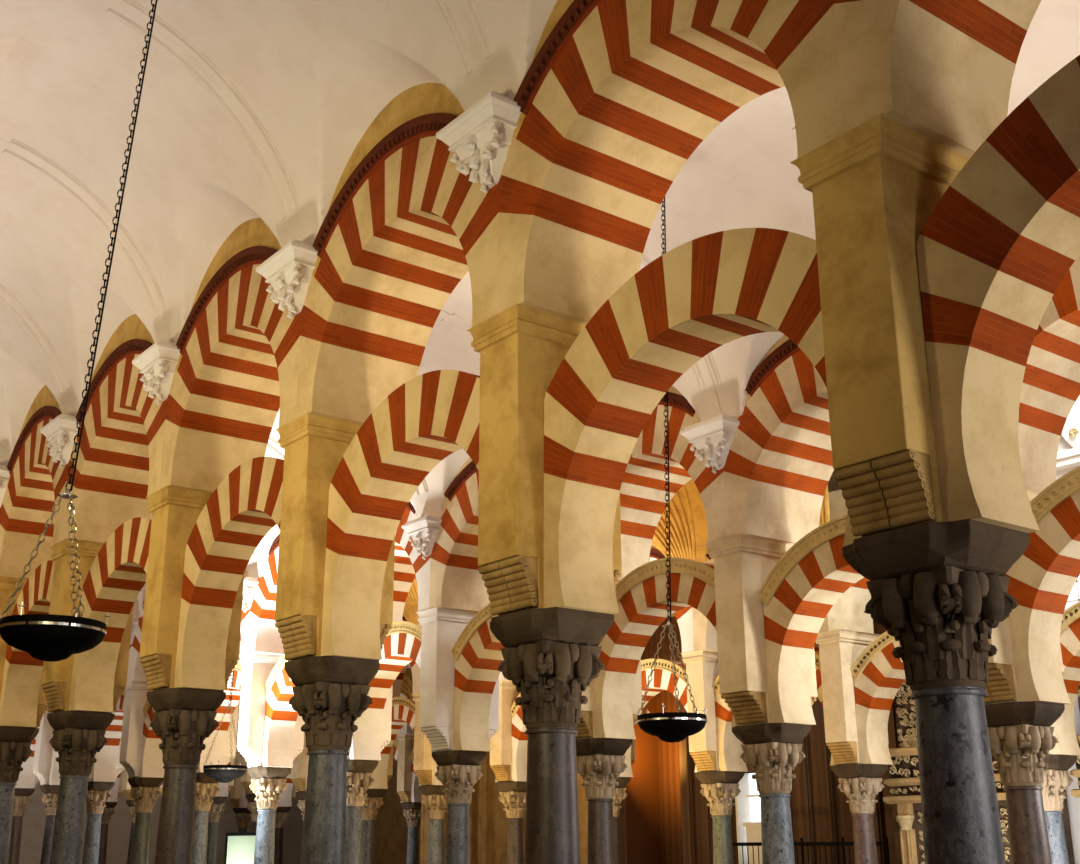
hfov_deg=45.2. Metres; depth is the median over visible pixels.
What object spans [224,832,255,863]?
display panel
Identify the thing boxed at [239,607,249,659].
round arch
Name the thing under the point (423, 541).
pendant
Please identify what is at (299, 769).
pier
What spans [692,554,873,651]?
round arch
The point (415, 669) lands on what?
round arch
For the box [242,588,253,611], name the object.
pendant
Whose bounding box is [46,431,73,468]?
pendant
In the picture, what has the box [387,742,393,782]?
pier
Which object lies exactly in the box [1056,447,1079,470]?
trim
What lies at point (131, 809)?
stone column
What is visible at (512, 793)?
stone column
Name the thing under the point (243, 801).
arch
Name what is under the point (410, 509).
hood
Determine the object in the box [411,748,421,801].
arch
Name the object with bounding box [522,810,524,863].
trim
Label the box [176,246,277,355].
hood
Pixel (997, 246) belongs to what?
arch
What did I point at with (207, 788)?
stone column
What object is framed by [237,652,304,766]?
pier
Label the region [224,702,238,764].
pier
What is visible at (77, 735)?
stone column
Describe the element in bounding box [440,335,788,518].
wall
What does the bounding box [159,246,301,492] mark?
round arch
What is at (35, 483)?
round arch
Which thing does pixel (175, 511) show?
pier
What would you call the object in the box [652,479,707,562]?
ceiling
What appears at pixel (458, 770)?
stone column
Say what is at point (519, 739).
arch
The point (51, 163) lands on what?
trim
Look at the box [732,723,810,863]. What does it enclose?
stone column
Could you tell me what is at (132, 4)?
trim
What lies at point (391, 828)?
wall
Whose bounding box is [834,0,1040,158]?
round arch
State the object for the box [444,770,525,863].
wall
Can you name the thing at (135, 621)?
corbel
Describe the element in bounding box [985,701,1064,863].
stone column
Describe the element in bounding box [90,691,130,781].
arch
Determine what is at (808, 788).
trim
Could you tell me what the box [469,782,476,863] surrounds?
trim
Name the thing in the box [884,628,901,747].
trim
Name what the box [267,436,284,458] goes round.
trim
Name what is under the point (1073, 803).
wall
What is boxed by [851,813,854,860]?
trim
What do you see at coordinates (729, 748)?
arch
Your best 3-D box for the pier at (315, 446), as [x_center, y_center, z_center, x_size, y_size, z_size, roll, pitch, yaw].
[-1.731,0.957,11.080,0.995,2.014,0.605,13,-22,-35]
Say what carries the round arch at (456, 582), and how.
on the pier at (586, 729)
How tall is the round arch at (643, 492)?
2.108 m
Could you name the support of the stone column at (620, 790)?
on the floor
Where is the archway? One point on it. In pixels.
(407, 683)
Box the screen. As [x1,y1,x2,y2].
[883,679,1074,863]
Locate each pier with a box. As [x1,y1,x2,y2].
[0,575,47,726]
[32,708,53,784]
[34,775,39,787]
[41,539,133,712]
[88,740,124,780]
[117,770,123,800]
[119,680,150,777]
[122,769,132,799]
[139,485,243,690]
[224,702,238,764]
[228,754,235,792]
[230,752,241,807]
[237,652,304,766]
[240,754,254,793]
[275,412,394,660]
[291,732,307,791]
[292,784,295,801]
[380,685,392,751]
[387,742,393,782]
[396,734,413,801]
[412,693,432,785]
[416,607,498,751]
[467,303,621,615]
[490,680,519,781]
[576,581,641,738]
[631,739,634,766]
[681,650,718,771]
[704,534,816,724]
[790,113,968,536]
[815,629,888,764]
[984,491,1063,703]
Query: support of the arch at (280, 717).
on the stone column at (359, 772)
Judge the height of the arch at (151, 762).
2.092 m
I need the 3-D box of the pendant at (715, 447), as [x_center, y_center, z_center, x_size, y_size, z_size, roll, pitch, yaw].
[1.957,0.269,14.684,0.275,0.396,0.561,13,-22,-35]
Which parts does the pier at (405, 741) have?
cornice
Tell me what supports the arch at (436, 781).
on the stone column at (512, 793)
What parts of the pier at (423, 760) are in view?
cornice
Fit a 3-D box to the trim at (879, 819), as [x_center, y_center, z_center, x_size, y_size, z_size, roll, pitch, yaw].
[5.875,5.697,22.824,0.130,6.200,0.120,13,-22,-35]
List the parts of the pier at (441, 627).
cornice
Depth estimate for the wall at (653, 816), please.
27.59 m
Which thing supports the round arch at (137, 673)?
on the pier at (227, 754)
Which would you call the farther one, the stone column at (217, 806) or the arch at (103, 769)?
the stone column at (217, 806)
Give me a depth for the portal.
17.59 m
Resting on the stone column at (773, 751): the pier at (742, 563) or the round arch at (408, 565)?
the pier at (742, 563)
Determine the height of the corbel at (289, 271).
0.592 m
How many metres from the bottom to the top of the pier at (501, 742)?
2.014 m
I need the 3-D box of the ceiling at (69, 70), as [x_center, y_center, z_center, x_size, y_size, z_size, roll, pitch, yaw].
[-5.777,-2.232,12.794,4.624,1.962,18.004,13,-21,-35]
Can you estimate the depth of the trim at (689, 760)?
26.11 m
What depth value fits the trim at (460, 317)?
16.65 m
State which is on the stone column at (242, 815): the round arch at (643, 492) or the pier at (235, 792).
the pier at (235, 792)
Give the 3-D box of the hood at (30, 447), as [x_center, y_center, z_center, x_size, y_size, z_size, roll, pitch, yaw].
[-6.715,0.030,17.321,0.060,0.684,2.476,13,-22,-35]
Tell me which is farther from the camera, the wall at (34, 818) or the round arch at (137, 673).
the wall at (34, 818)
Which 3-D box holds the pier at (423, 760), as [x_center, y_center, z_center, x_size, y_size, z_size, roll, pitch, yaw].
[-2.311,6.958,29.304,1.113,2.014,0.588,13,-22,-35]
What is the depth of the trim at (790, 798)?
24.06 m
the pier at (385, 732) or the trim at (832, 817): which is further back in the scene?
the trim at (832, 817)
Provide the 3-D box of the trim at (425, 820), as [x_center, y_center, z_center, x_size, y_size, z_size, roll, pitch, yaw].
[-2.860,9.280,33.604,0.200,6.000,0.400,13,-22,-35]
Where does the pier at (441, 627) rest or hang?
on the stone column at (458, 770)
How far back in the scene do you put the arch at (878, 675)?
19.77 m
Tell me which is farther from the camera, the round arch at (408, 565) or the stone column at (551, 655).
the round arch at (408, 565)
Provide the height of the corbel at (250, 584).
0.592 m
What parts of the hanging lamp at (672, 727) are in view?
suspension chain, hanging chain, dish, suspension chain, suspension chain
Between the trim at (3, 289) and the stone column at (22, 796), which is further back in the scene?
the stone column at (22, 796)
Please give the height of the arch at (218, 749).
2.092 m
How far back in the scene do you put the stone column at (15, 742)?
17.29 m
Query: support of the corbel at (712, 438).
attached to the wall at (784, 338)
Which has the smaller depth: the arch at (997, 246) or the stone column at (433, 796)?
the arch at (997, 246)
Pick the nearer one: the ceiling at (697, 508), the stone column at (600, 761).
the stone column at (600, 761)
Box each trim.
[0,284,69,393]
[3,139,167,319]
[105,0,300,219]
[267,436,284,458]
[403,578,418,623]
[415,478,428,495]
[421,804,428,863]
[434,0,494,74]
[441,312,472,341]
[443,818,444,863]
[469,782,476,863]
[478,741,491,863]
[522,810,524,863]
[577,773,587,863]
[641,253,721,390]
[654,485,695,560]
[681,643,696,863]
[705,797,712,863]
[731,814,734,863]
[789,792,795,863]
[802,733,816,863]
[817,644,839,863]
[819,485,829,525]
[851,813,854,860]
[875,792,886,863]
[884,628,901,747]
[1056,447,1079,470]
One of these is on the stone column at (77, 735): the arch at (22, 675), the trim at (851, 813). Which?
the arch at (22, 675)
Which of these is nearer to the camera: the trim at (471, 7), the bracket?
the trim at (471, 7)
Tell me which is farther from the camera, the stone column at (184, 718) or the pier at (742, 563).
the pier at (742, 563)
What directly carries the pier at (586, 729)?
on the stone column at (600, 761)
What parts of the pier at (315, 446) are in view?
cornice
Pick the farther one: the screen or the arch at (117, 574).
the screen
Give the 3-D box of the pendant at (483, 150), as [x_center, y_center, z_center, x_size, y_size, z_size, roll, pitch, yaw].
[-0.411,-1.888,9.143,0.275,0.396,0.561,13,-22,-35]
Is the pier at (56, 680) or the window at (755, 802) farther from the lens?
the window at (755, 802)
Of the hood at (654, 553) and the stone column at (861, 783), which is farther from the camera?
the hood at (654, 553)
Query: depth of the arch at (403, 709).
30.85 m
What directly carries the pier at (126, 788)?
on the stone column at (131, 809)
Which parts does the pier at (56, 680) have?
cornice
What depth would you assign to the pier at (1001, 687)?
11.66 m
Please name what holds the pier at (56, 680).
on the stone column at (77, 735)
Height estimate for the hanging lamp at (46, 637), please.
5.779 m
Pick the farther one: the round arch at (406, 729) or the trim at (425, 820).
the round arch at (406, 729)
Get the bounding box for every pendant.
[0,484,5,506]
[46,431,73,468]
[130,630,134,644]
[140,360,173,404]
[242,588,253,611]
[266,264,309,318]
[408,529,434,559]
[450,122,508,193]
[690,433,729,473]
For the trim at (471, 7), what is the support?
attached to the wall at (425, 98)
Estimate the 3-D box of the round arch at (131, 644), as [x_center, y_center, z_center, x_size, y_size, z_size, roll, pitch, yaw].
[-9.373,4.910,29.963,1.300,2.108,3.036,13,-21,-35]
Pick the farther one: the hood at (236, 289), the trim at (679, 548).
the trim at (679, 548)
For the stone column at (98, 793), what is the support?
on the floor
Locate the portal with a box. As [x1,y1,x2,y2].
[1070,685,1079,797]
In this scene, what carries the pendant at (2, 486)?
attached to the corbel at (4, 473)
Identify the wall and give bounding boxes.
[7,0,573,485]
[19,781,302,863]
[301,757,420,863]
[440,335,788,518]
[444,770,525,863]
[618,597,902,863]
[671,470,839,616]
[706,490,847,562]
[899,395,1079,863]
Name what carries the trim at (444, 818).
attached to the wall at (499, 820)
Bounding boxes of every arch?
[0,406,68,577]
[0,560,54,726]
[15,727,36,787]
[49,730,60,784]
[60,339,166,543]
[68,517,152,712]
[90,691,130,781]
[107,772,120,801]
[127,644,131,681]
[129,598,147,681]
[139,699,164,777]
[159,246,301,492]
[174,457,291,690]
[196,660,250,771]
[215,722,245,796]
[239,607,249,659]
[240,784,247,807]
[247,534,284,654]
[262,654,297,767]
[278,772,293,806]
[295,113,498,424]
[321,370,498,659]
[347,621,435,759]
[369,697,421,788]
[392,616,419,697]
[393,501,430,621]
[393,737,401,802]
[401,695,413,733]
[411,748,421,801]
[429,461,489,611]
[433,759,498,784]
[452,603,504,751]
[497,0,843,324]
[499,672,510,680]
[510,693,527,781]
[544,228,861,613]
[594,557,739,739]
[618,392,726,580]
[618,659,699,776]
[649,548,693,652]
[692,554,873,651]
[712,645,836,771]
[724,339,833,544]
[759,515,863,724]
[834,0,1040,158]
[850,631,905,764]
[917,55,1079,532]
[1005,466,1079,704]
[1018,255,1079,493]
[1049,601,1079,755]
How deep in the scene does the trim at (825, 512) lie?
20.46 m
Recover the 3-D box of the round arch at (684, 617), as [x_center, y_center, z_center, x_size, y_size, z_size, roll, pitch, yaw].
[2.216,3.283,24.258,1.200,2.108,2.977,13,-21,-35]
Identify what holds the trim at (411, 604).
attached to the ceiling
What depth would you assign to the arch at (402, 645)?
20.82 m
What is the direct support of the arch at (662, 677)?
on the stone column at (720, 788)
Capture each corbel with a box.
[0,465,9,506]
[40,414,78,468]
[130,618,138,644]
[132,340,179,404]
[242,577,258,611]
[256,239,317,318]
[402,515,441,559]
[436,91,520,193]
[680,414,739,473]
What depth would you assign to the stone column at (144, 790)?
27.58 m
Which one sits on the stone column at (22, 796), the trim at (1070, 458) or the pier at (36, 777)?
the pier at (36, 777)
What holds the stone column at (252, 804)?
on the floor
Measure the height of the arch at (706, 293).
2.034 m
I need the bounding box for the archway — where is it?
[400,668,422,863]
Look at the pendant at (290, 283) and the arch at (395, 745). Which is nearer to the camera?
the pendant at (290, 283)
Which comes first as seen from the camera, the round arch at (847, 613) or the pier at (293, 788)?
the round arch at (847, 613)
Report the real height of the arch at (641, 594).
2.092 m
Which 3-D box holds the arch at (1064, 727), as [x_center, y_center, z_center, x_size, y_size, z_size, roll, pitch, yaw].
[7.762,3.068,16.727,0.584,2.092,2.803,13,-21,-35]
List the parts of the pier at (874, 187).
cornice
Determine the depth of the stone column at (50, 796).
32.11 m
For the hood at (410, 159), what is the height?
0.684 m
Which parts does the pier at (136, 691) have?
cornice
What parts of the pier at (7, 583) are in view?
cornice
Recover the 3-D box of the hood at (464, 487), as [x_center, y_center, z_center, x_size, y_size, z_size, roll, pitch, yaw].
[-0.680,0.523,18.362,0.060,0.538,2.380,13,-22,-35]
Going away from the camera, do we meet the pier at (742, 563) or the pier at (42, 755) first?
the pier at (742, 563)
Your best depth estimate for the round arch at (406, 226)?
10.90 m
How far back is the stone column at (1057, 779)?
17.22 m
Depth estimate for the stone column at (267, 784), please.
23.11 m
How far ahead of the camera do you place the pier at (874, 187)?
6.29 m
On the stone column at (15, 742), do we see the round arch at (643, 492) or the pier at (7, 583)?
the pier at (7, 583)
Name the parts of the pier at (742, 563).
cornice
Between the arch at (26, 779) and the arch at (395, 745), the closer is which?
the arch at (26, 779)
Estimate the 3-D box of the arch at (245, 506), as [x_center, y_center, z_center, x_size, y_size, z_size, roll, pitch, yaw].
[-2.623,1.291,12.198,0.453,2.034,2.651,13,-21,-35]
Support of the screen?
on the floor
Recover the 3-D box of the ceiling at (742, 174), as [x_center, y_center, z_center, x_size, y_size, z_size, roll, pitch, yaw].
[-3.282,-0.091,18.268,4.507,1.974,24.284,13,-21,-35]
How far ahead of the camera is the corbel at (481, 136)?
9.08 m
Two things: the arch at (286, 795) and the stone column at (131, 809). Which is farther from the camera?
the arch at (286, 795)
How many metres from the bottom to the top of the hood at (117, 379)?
0.684 m
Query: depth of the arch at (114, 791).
44.80 m
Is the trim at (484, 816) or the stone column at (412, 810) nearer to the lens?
the trim at (484, 816)
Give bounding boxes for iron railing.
[732,837,889,863]
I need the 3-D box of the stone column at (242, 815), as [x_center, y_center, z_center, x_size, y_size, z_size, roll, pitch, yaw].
[-11.148,15.594,48.322,0.660,3.030,0.734,13,-22,-35]
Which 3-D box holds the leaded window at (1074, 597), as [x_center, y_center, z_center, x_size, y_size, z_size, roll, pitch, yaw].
[7.817,1.910,18.965,0.100,1.850,1.240,13,-22,-35]
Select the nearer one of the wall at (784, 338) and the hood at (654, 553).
the wall at (784, 338)
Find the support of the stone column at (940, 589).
on the floor
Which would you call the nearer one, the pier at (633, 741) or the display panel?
the pier at (633, 741)
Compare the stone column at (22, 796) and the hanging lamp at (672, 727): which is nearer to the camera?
the hanging lamp at (672, 727)
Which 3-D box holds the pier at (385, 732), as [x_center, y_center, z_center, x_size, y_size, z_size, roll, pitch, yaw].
[-3.034,4.402,21.437,1.231,2.014,0.589,13,-22,-35]
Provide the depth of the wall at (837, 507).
21.99 m
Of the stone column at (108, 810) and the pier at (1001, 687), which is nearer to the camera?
the pier at (1001, 687)
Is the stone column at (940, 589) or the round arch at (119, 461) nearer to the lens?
the stone column at (940, 589)
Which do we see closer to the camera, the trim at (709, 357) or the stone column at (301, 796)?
the trim at (709, 357)
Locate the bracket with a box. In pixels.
[1061,416,1079,447]
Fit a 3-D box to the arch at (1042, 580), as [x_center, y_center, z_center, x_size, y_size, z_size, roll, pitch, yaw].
[5.283,1.187,11.054,0.583,2.092,2.784,13,-21,-35]
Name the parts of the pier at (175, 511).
cornice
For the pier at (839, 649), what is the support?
on the stone column at (861, 783)
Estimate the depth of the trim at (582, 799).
28.50 m
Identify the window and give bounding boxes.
[735,773,761,863]
[1065,575,1079,609]
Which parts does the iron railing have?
post, rail, post, post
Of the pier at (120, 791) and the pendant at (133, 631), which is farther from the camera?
the pier at (120, 791)
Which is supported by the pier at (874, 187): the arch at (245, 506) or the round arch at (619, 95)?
the round arch at (619, 95)
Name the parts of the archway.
arch moulding, arch moulding, impost moulding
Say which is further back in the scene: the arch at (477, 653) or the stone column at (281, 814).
the stone column at (281, 814)
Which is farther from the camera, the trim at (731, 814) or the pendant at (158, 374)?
the trim at (731, 814)
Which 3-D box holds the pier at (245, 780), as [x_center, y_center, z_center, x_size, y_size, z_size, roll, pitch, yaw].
[-7.750,9.052,36.097,1.113,2.014,0.588,13,-22,-35]
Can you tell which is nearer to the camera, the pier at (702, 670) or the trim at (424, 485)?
the trim at (424, 485)
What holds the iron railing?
on the floor
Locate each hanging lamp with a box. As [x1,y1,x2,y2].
[0,0,157,661]
[203,669,246,782]
[637,197,706,742]
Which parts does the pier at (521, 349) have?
cornice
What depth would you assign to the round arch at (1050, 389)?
12.29 m
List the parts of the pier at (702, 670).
cornice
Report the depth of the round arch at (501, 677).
26.86 m
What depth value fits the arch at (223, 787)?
37.88 m
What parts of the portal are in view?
cornice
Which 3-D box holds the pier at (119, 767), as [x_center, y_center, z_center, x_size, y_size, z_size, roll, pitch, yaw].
[-10.314,7.205,30.530,1.231,2.014,0.589,13,-22,-35]
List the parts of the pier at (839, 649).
cornice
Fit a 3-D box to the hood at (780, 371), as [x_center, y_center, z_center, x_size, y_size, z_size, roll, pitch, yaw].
[2.976,-0.884,13.796,0.060,0.538,2.257,13,-22,-35]
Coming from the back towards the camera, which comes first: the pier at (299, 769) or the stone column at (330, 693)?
the pier at (299, 769)
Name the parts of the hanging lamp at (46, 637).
suspension chain, dish, suspension chain, suspension chain, hanging chain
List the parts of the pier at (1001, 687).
cornice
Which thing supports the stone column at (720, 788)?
on the floor
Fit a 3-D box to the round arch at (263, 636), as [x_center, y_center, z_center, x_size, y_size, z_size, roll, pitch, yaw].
[-3.942,2.818,23.179,1.300,2.108,3.115,13,-21,-35]
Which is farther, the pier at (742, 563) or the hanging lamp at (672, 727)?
the pier at (742, 563)
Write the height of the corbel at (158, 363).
0.592 m
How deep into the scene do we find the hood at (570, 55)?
8.71 m
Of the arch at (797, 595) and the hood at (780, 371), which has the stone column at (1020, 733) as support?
the arch at (797, 595)
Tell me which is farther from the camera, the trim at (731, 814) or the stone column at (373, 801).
the stone column at (373, 801)
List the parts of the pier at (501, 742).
cornice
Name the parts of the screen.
cornice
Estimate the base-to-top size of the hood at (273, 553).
0.538 m
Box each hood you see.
[7,406,61,475]
[76,339,152,426]
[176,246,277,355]
[268,534,279,559]
[313,113,457,257]
[407,501,415,513]
[444,461,477,501]
[514,0,600,114]
[649,548,665,558]
[657,392,694,416]
[745,339,800,396]
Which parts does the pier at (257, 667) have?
cornice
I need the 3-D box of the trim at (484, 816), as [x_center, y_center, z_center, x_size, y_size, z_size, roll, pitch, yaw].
[-1.341,8.671,31.714,0.200,6.000,0.320,13,-22,-35]
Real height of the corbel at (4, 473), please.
0.592 m
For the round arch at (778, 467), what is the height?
2.108 m
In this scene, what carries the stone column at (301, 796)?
on the floor
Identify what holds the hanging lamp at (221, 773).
hanging from the ceiling at (742, 174)
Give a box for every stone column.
[0,726,38,863]
[8,788,34,863]
[40,785,59,863]
[47,710,114,863]
[82,781,114,863]
[98,802,116,863]
[126,800,135,863]
[128,777,163,863]
[147,687,225,863]
[192,772,219,863]
[206,796,227,863]
[233,808,250,831]
[245,794,257,831]
[247,767,290,863]
[274,806,290,863]
[284,655,379,863]
[296,791,305,863]
[345,759,377,863]
[361,788,385,863]
[401,802,420,863]
[419,785,446,863]
[432,750,486,863]
[490,607,613,863]
[496,781,525,863]
[576,738,631,863]
[613,777,630,863]
[695,771,744,863]
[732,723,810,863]
[831,764,887,863]
[842,519,1029,863]
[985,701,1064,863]
[1041,754,1077,863]
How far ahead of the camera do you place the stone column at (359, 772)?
20.76 m
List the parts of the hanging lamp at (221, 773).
suspension chain, dish, suspension chain, hanging chain, suspension chain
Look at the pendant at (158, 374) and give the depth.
13.62 m
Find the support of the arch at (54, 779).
on the stone column at (98, 793)
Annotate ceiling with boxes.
[0,0,556,465]
[134,0,1079,617]
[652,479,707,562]
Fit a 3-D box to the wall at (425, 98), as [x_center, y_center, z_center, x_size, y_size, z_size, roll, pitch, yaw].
[-2.625,-1.550,13.094,0.979,1.450,14.980,13,-21,-35]
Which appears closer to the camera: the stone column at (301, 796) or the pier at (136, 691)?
the pier at (136, 691)
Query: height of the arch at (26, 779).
2.092 m
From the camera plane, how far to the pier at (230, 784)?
38.26 m
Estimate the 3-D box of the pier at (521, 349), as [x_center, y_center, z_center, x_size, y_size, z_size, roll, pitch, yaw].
[0.068,0.264,8.834,0.995,2.014,0.605,13,-22,-35]
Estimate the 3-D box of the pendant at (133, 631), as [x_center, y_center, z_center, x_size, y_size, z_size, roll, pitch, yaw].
[-9.057,4.511,28.440,0.275,0.396,0.561,13,-22,-35]
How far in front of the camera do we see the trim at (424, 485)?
19.45 m
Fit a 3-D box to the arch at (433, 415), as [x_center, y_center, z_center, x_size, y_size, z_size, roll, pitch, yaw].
[-0.806,0.591,9.928,0.453,2.034,2.598,13,-21,-35]
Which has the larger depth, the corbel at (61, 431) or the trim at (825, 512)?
the trim at (825, 512)
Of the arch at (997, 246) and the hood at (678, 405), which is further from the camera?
the hood at (678, 405)
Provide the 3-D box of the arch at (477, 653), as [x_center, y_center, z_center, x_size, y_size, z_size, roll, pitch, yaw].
[-0.191,3.295,17.891,0.583,2.092,2.959,13,-21,-35]
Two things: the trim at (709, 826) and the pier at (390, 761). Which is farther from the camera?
the pier at (390, 761)
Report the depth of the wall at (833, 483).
24.80 m
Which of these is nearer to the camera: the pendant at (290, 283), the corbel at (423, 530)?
the pendant at (290, 283)
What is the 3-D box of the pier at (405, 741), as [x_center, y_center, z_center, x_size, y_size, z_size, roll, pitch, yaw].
[-3.865,10.383,39.981,1.113,2.014,0.588,13,-22,-35]
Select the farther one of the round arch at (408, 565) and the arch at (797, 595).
the round arch at (408, 565)

